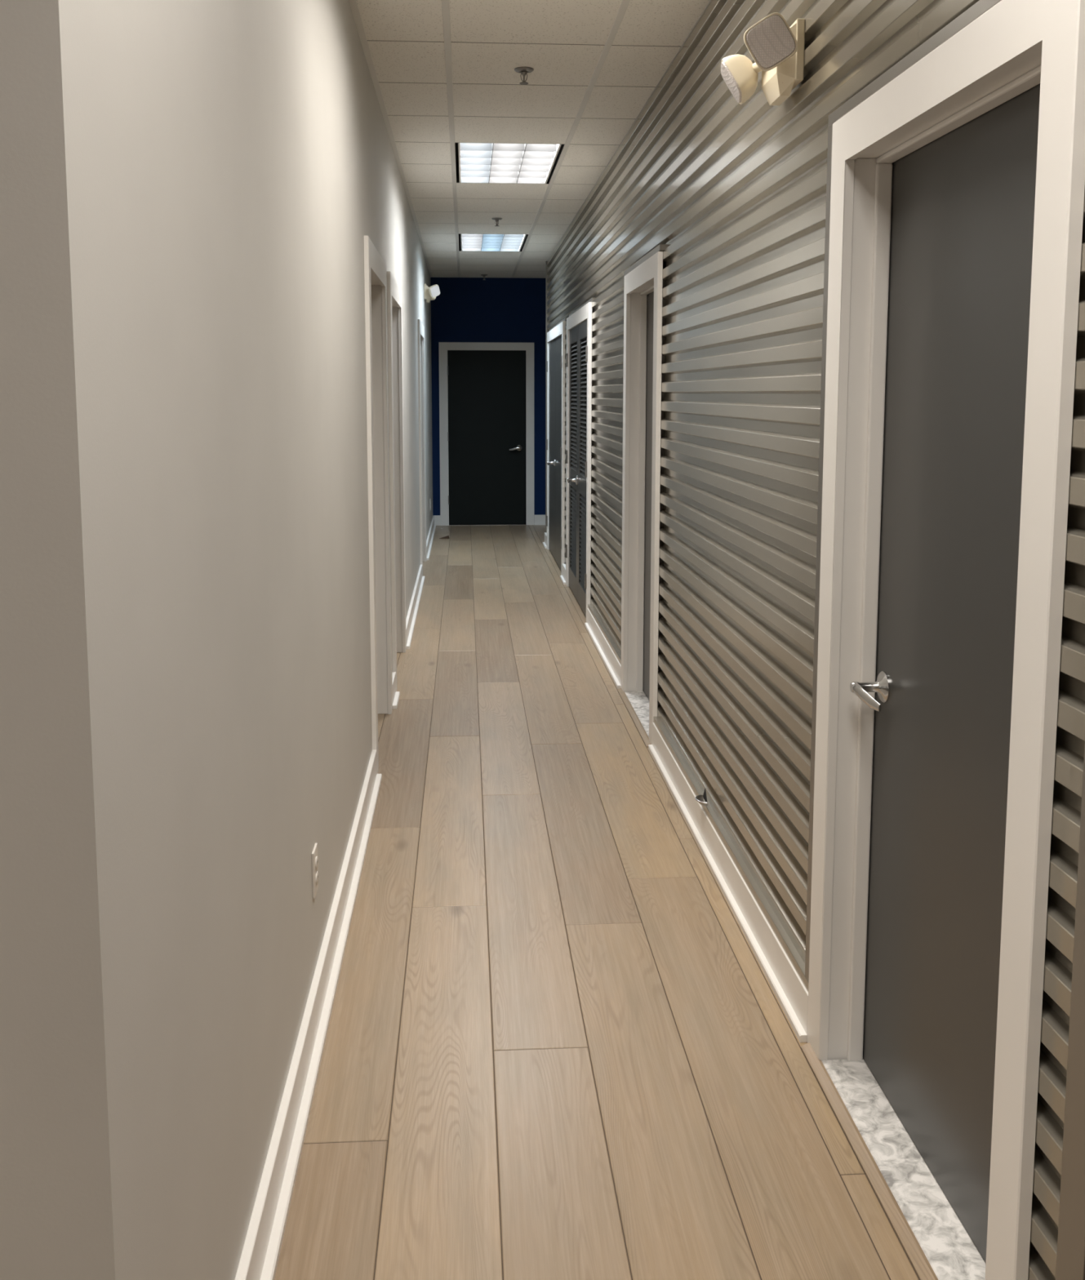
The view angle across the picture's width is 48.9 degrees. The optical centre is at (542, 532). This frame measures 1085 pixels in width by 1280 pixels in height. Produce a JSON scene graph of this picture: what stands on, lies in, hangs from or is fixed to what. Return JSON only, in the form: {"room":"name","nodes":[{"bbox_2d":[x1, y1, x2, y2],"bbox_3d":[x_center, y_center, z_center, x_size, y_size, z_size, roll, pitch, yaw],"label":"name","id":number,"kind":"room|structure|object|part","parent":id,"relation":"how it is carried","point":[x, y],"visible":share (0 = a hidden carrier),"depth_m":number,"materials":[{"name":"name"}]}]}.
{"room":"office corridor","nodes":[
{"label":"office corridor","id":0,"kind":"room"},
{"bbox_2d":[0,0,432,1279],"bbox_3d":[-0.930,-0.881,7.490,0.120,3.100,12.752,0,7,-4],"label":"wall","id":1,"kind":"structure","parent":0,"point":[191,191],"depth_m":1.55,"materials":[{"name":"paint"}]},
{"bbox_2d":[234,750,382,1279],"bbox_3d":[-0.554,1.135,3.078,0.038,0.118,3.490,0,7,-4],"label":"baseboard","id":2,"kind":"structure","parent":1,"relation":"attached to","point":[260,1256],"depth_m":2.62,"materials":[{"name":"white paint"}]},
{"bbox_2d":[311,843,318,898],"bbox_3d":[-0.563,0.840,2.962,0.010,0.116,0.072,0,7,-4],"label":"wall outlet","id":3,"kind":"object","parent":1,"relation":"attached to","point":[314,854],"visible":1,"depth_m":2.94,"materials":[{"name":"white plastic"}]},
{"bbox_2d":[315,856,318,870],"bbox_3d":[-0.560,0.821,2.960,0.003,0.033,0.033,0,7,-4],"label":"receptacle","id":4,"kind":"object","parent":3,"relation":"attached to","point":[316,857],"depth_m":2.95,"materials":[{"name":"white plastic"}]},
{"bbox_2d":[315,871,318,884],"bbox_3d":[-0.560,0.859,2.965,0.003,0.033,0.033,0,7,-4],"label":"receptacle","id":5,"kind":"object","parent":3,"relation":"attached to","point":[317,872],"depth_m":2.95,"materials":[{"name":"white plastic"}]},
{"bbox_2d":[364,235,392,773],"bbox_3d":[-0.786,-0.132,5.210,0.171,2.142,1.060,0,7,-4],"label":"door","id":6,"kind":"structure","parent":1,"relation":"in","point":[375,268],"depth_m":5.59,"materials":[{"name":"white paint"}]},
{"bbox_2d":[391,671,399,709],"bbox_3d":[-0.744,0.794,6.004,0.038,0.118,0.295,0,7,-4],"label":"baseboard","id":7,"kind":"structure","parent":1,"relation":"attached to","point":[396,695],"depth_m":5.99,"materials":[{"name":"white paint"}]},
{"bbox_3d":[-0.735,0.845,6.001,0.020,0.018,0.275,0,7,-4],"label":"shoe moulding","id":8,"kind":"part","parent":7,"relation":"part of","materials":[{"name":"white paint"}]},
{"bbox_2d":[386,271,406,691],"bbox_3d":[-0.874,-0.291,6.565,0.171,2.142,1.085,0,7,-4],"label":"door","id":9,"kind":"structure","parent":1,"relation":"in","point":[394,314],"depth_m":6.95,"materials":[{"name":"white paint"}]},
{"bbox_2d":[405,564,425,648],"bbox_3d":[-0.914,0.489,8.611,0.038,0.118,2.795,0,7,-4],"label":"baseboard","id":10,"kind":"structure","parent":1,"relation":"attached to","point":[411,615],"depth_m":8.30,"materials":[{"name":"white paint"}]},
{"bbox_2d":[417,319,426,569],"bbox_3d":[-1.125,-0.740,10.414,0.171,2.142,1.090,0,7,-4],"label":"door","id":11,"kind":"structure","parent":1,"relation":"in","point":[420,326],"depth_m":10.78,"materials":[{"name":"white paint"}]},
{"bbox_2d":[426,515,435,559],"bbox_3d":[-1.168,0.033,12.522,0.038,0.118,2.917,0,7,-4],"label":"baseboard","id":12,"kind":"structure","parent":1,"relation":"attached to","point":[433,526],"depth_m":12.32,"materials":[{"name":"white paint"}]},
{"bbox_2d":[424,284,439,302],"bbox_3d":[-1.065,-2.308,11.550,0.152,0.170,0.348,0,7,-4],"label":"emergency light","id":13,"kind":"object","parent":1,"relation":"attached to","point":[431,292],"visible":1,"depth_m":11.44,"materials":[{"name":"beige plastic"}]},
{"bbox_3d":[-1.130,-2.320,11.535,0.020,0.144,0.190,0,7,-4],"label":"plate","id":14,"kind":"part","parent":13,"relation":"part of","materials":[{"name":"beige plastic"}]},
{"bbox_2d":[430,277,545,524],"bbox_3d":[-0.106,-1.634,13.949,2.600,3.100,0.120,0,7,-4],"label":"wall","id":15,"kind":"structure","parent":0,"point":[465,309],"depth_m":13.77,"materials":[{"name":"blue paint"}]},
{"bbox_2d":[438,342,533,525],"bbox_3d":[-0.644,-1.133,13.867,1.101,2.123,0.088,0,7,-4],"label":"door","id":16,"kind":"structure","parent":15,"relation":"in","point":[486,388],"depth_m":13.89,"materials":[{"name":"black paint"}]},
{"bbox_3d":[-0.312,-0.981,13.900,0.150,0.068,0.074,0,7,-4],"label":"lever handle","id":17,"kind":"part","parent":16,"relation":"part of","materials":[{"name":"silver metal"}]},
{"bbox_2d":[433,515,545,525],"bbox_3d":[-0.107,-0.144,14.044,2.350,0.118,0.036,0,7,-4],"label":"baseboard","id":18,"kind":"structure","parent":15,"relation":"attached to","point":[539,519],"depth_m":14.04,"materials":[{"name":"white paint"}]},
{"bbox_2d":[348,0,711,278],"bbox_3d":[-1.347,-2.046,5.143,6.200,0.242,17.282,0,7,-4],"label":"ceiling","id":19,"kind":"structure","parent":0,"point":[443,74],"depth_m":5.30,"materials":[{"name":"tile"}]},
{"bbox_2d":[458,233,528,251],"bbox_3d":[-0.448,-2.627,10.573,0.592,0.132,1.220,0,7,-4],"label":"ceiling light","id":20,"kind":"object","parent":19,"relation":"attached to","point":[467,242],"visible":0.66,"depth_m":10.59,"materials":[{"name":"white plastic"}]},
{"bbox_3d":[-0.717,-2.620,10.557,0.010,0.122,1.212,0,7,-4],"label":"rail","id":21,"kind":"part","parent":20,"relation":"part of","materials":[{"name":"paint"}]},
{"bbox_3d":[-0.487,-2.693,11.174,0.530,0.120,0.001,0,7,-4],"label":"plate","id":22,"kind":"part","parent":20,"relation":"part of","materials":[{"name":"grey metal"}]},
{"bbox_3d":[-0.178,-2.624,10.591,0.010,0.122,1.212,0,7,-4],"label":"rail","id":23,"kind":"part","parent":20,"relation":"part of","materials":[{"name":"metal"}]},
{"bbox_2d":[491,217,502,226],"bbox_3d":[-0.346,-2.358,9.080,0.080,0.057,0.080,0,7,-4],"label":"sprinkler","id":24,"kind":"object","parent":19,"relation":"attached to","point":[496,219],"visible":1,"depth_m":9.07,"materials":[{"name":"silver metal"}]},
{"bbox_2d":[454,142,564,183],"bbox_3d":[-0.212,-2.203,6.946,0.592,0.132,1.220,0,7,-4],"label":"ceiling light","id":25,"kind":"object","parent":19,"relation":"attached to","point":[475,162],"visible":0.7,"depth_m":6.96,"materials":[{"name":"white plastic"}]},
{"bbox_3d":[-0.481,-2.196,6.929,0.010,0.122,1.212,0,7,-4],"label":"rail","id":26,"kind":"part","parent":25,"relation":"part of","materials":[{"name":"metal"}]},
{"bbox_3d":[-0.251,-2.269,7.546,0.530,0.120,0.001,0,7,-4],"label":"plate","id":27,"kind":"part","parent":25,"relation":"part of","materials":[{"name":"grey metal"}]},
{"bbox_3d":[0.058,-2.200,6.963,0.010,0.122,1.212,0,7,-4],"label":"rail","id":28,"kind":"part","parent":25,"relation":"part of","materials":[{"name":"metal"}]},
{"bbox_2d":[514,66,533,84],"bbox_3d":[-0.076,-1.870,4.895,0.080,0.057,0.080,0,7,-4],"label":"sprinkler","id":29,"kind":"object","parent":19,"relation":"attached to","point":[523,70],"visible":1,"depth_m":4.88,"materials":[{"name":"silver metal"}]},
{"bbox_2d":[274,524,919,1279],"bbox_3d":[-1.653,0.931,5.551,6.800,0.050,17.002,0,7,-4],"label":"floor","id":30,"kind":"structure","parent":0,"point":[556,1047],"depth_m":2.92,"materials":[{"name":"brown wood"}]},
{"bbox_2d":[439,535,449,538],"bbox_3d":[-1.049,0.052,12.730,0.108,0.032,0.044,1,7,8],"label":"wedge","id":31,"kind":"object","parent":30,"relation":"on","point":[446,536],"visible":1,"depth_m":12.71,"materials":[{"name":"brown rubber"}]},
{"bbox_2d":[617,688,650,746],"bbox_3d":[0.438,0.879,5.741,0.026,0.011,1.020,0,7,-4],"label":"floor strip","id":32,"kind":"object","parent":30,"relation":"on","point":[637,722],"visible":0.95,"depth_m":5.68,"materials":[{"name":"brown wood"}]},
{"bbox_2d":[624,691,648,737],"bbox_3d":[0.508,0.880,5.745,0.112,0.011,0.874,0,7,-4],"label":"threshold","id":33,"kind":"object","parent":30,"relation":"on","point":[638,700],"visible":0.4,"depth_m":5.89,"materials":[{"name":"stone"}]},
{"bbox_2d":[800,1042,937,1279],"bbox_3d":[0.660,1.278,2.328,0.026,0.011,1.025,0,7,-4],"label":"floor strip","id":34,"kind":"object","parent":30,"relation":"on","point":[918,1260],"visible":1,"depth_m":2.37,"materials":[{"name":"brown wood"}]},
{"bbox_2d":[822,1058,986,1279],"bbox_3d":[0.730,1.278,2.333,0.112,0.011,0.879,0,7,-4],"label":"threshold","id":35,"kind":"object","parent":30,"relation":"on","point":[948,1247],"visible":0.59,"depth_m":2.35,"materials":[{"name":"stone"}]},
{"bbox_2d":[546,0,1084,1279],"bbox_3d":[0.459,-0.801,6.811,0.145,3.100,10.768,0,7,-4],"label":"wall","id":36,"kind":"structure","parent":0,"point":[735,192],"depth_m":3.50,"materials":[{"name":"metal"}]},
{"bbox_2d":[542,532,546,548],"bbox_3d":[0.045,0.082,12.111,0.064,0.118,0.353,0,7,-4],"label":"baseboard","id":37,"kind":"structure","parent":36,"relation":"attached to","point":[544,544],"depth_m":12.06,"materials":[{"name":"white paint"}]},
{"bbox_2d":[545,261,548,532],"bbox_3d":[0.069,-1.302,12.148,0.073,2.857,0.034,0,7,-4],"label":"flashing","id":38,"kind":"object","parent":36,"relation":"attached to","point":[546,267],"visible":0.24,"depth_m":12.09,"materials":[{"name":"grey metal"}]},
{"bbox_2d":[546,320,566,575],"bbox_3d":[0.150,-0.787,10.874,0.214,2.130,1.910,0,7,-4],"label":"door","id":39,"kind":"structure","parent":36,"relation":"in","point":[556,442],"depth_m":10.70,"materials":[{"name":"white paint"}]},
{"bbox_3d":[0.075,-0.639,10.972,0.074,0.068,0.143,0,7,-4],"label":"lever handle","id":40,"kind":"part","parent":39,"relation":"part of","materials":[{"name":"silver metal"}]},
{"bbox_2d":[560,563,565,584],"bbox_3d":[0.192,0.344,9.859,0.064,0.118,0.370,0,7,-4],"label":"baseboard","id":41,"kind":"structure","parent":36,"relation":"attached to","point":[562,576],"depth_m":9.87,"materials":[{"name":"white paint"}]},
{"bbox_3d":[0.168,0.394,9.863,0.017,0.018,0.370,0,7,-4],"label":"shoe moulding","id":42,"kind":"part","parent":41,"relation":"part of","materials":[{"name":"white paint"}]},
{"bbox_2d":[548,297,595,331],"bbox_3d":[0.205,-1.740,9.716,0.027,0.024,4.017,0,7,-4],"label":"flashing","id":43,"kind":"object","parent":36,"relation":"attached to","point":[592,299],"visible":0.43,"depth_m":8.81,"materials":[{"name":"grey metal"}]},
{"bbox_2d":[565,302,594,622],"bbox_3d":[0.291,-0.534,8.711,0.214,2.130,1.715,0,7,-4],"label":"door","id":44,"kind":"structure","parent":36,"relation":"in","point":[579,358],"depth_m":8.60,"materials":[{"name":"white paint"}]},
{"bbox_3d":[0.216,-0.387,8.809,0.074,0.068,0.143,0,7,-4],"label":"lever handle","id":45,"kind":"part","parent":44,"relation":"part of","materials":[{"name":"silver metal"}]},
{"bbox_2d":[584,608,621,688],"bbox_3d":[0.370,0.664,7.119,0.064,0.118,1.730,0,7,-4],"label":"baseboard","id":46,"kind":"structure","parent":36,"relation":"attached to","point":[611,661],"depth_m":6.95,"materials":[{"name":"white paint"}]},
{"bbox_2d":[587,604,621,665],"bbox_3d":[0.380,0.593,7.112,0.043,0.026,1.728,0,7,-4],"label":"flashing","id":47,"kind":"object","parent":36,"relation":"attached to","point":[615,650],"visible":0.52,"depth_m":6.98,"materials":[{"name":"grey metal"}]},
{"bbox_2d":[620,251,665,744],"bbox_3d":[0.522,-0.174,5.623,0.154,2.130,1.060,0,7,-4],"label":"door","id":48,"kind":"structure","parent":36,"relation":"in","point":[643,302],"depth_m":5.98,"materials":[{"name":"white paint"}]},
{"bbox_2d":[621,244,668,580],"bbox_3d":[0.471,-0.248,5.631,0.041,2.040,1.120,0,7,-4],"label":"flashing","id":49,"kind":"object","parent":36,"relation":"attached to","point":[660,247],"visible":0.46,"depth_m":5.45,"materials":[{"name":"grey metal"}]},
{"bbox_2d":[695,788,707,805],"bbox_3d":[0.540,0.904,4.075,0.035,0.057,0.085,0,7,-4],"label":"door stop","id":50,"kind":"object","parent":36,"relation":"attached to","point":[699,798],"visible":1,"depth_m":4.07,"materials":[{"name":"silver metal"}]},
{"bbox_2d":[697,795,706,805],"bbox_3d":[0.540,0.922,4.077,0.029,0.021,0.078,0,7,-4],"label":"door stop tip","id":51,"kind":"object","parent":50,"relation":"on","point":[700,798],"depth_m":4.06,"materials":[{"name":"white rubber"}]},
{"bbox_2d":[648,722,808,1042],"bbox_3d":[0.571,1.025,4.031,0.064,0.118,2.380,0,7,-4],"label":"baseboard","id":52,"kind":"structure","parent":36,"relation":"attached to","point":[785,983],"depth_m":3.53,"materials":[{"name":"white paint"}]},
{"bbox_2d":[653,716,808,991],"bbox_3d":[0.581,0.953,4.024,0.043,0.026,2.378,0,7,-4],"label":"flashing","id":53,"kind":"object","parent":52,"relation":"on","point":[791,952],"visible":0.52,"depth_m":3.54,"materials":[{"name":"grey metal"}]},
{"bbox_2d":[720,12,804,105],"bbox_3d":[0.547,-1.170,2.984,0.166,0.170,0.328,0,7,-4],"label":"emergency light","id":54,"kind":"object","parent":36,"relation":"attached to","point":[776,48],"visible":1,"depth_m":2.90,"materials":[{"name":"beige plastic"}]},
{"bbox_3d":[0.620,-1.183,2.989,0.020,0.144,0.190,0,7,-4],"label":"plate","id":55,"kind":"part","parent":54,"relation":"part of","materials":[{"name":"beige plastic"}]},
{"bbox_2d":[804,0,1000,982],"bbox_3d":[0.693,0.166,2.215,0.042,2.070,1.133,0,7,-4],"label":"flashing","id":56,"kind":"object","parent":36,"relation":"attached to","point":[980,7],"visible":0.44,"depth_m":2.68,"materials":[{"name":"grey metal"}]},
{"bbox_2d":[807,0,1084,1279],"bbox_3d":[0.744,0.225,2.211,0.154,2.130,1.065,0,7,-4],"label":"door","id":57,"kind":"structure","parent":36,"relation":"in","point":[957,185],"depth_m":2.22,"materials":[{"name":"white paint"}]},
{"bbox_3d":[0.712,0.342,2.566,0.074,0.068,0.143,0,7,-4],"label":"lever handle","id":58,"kind":"part","parent":57,"relation":"part of","materials":[{"name":"silver metal"}]}
]}

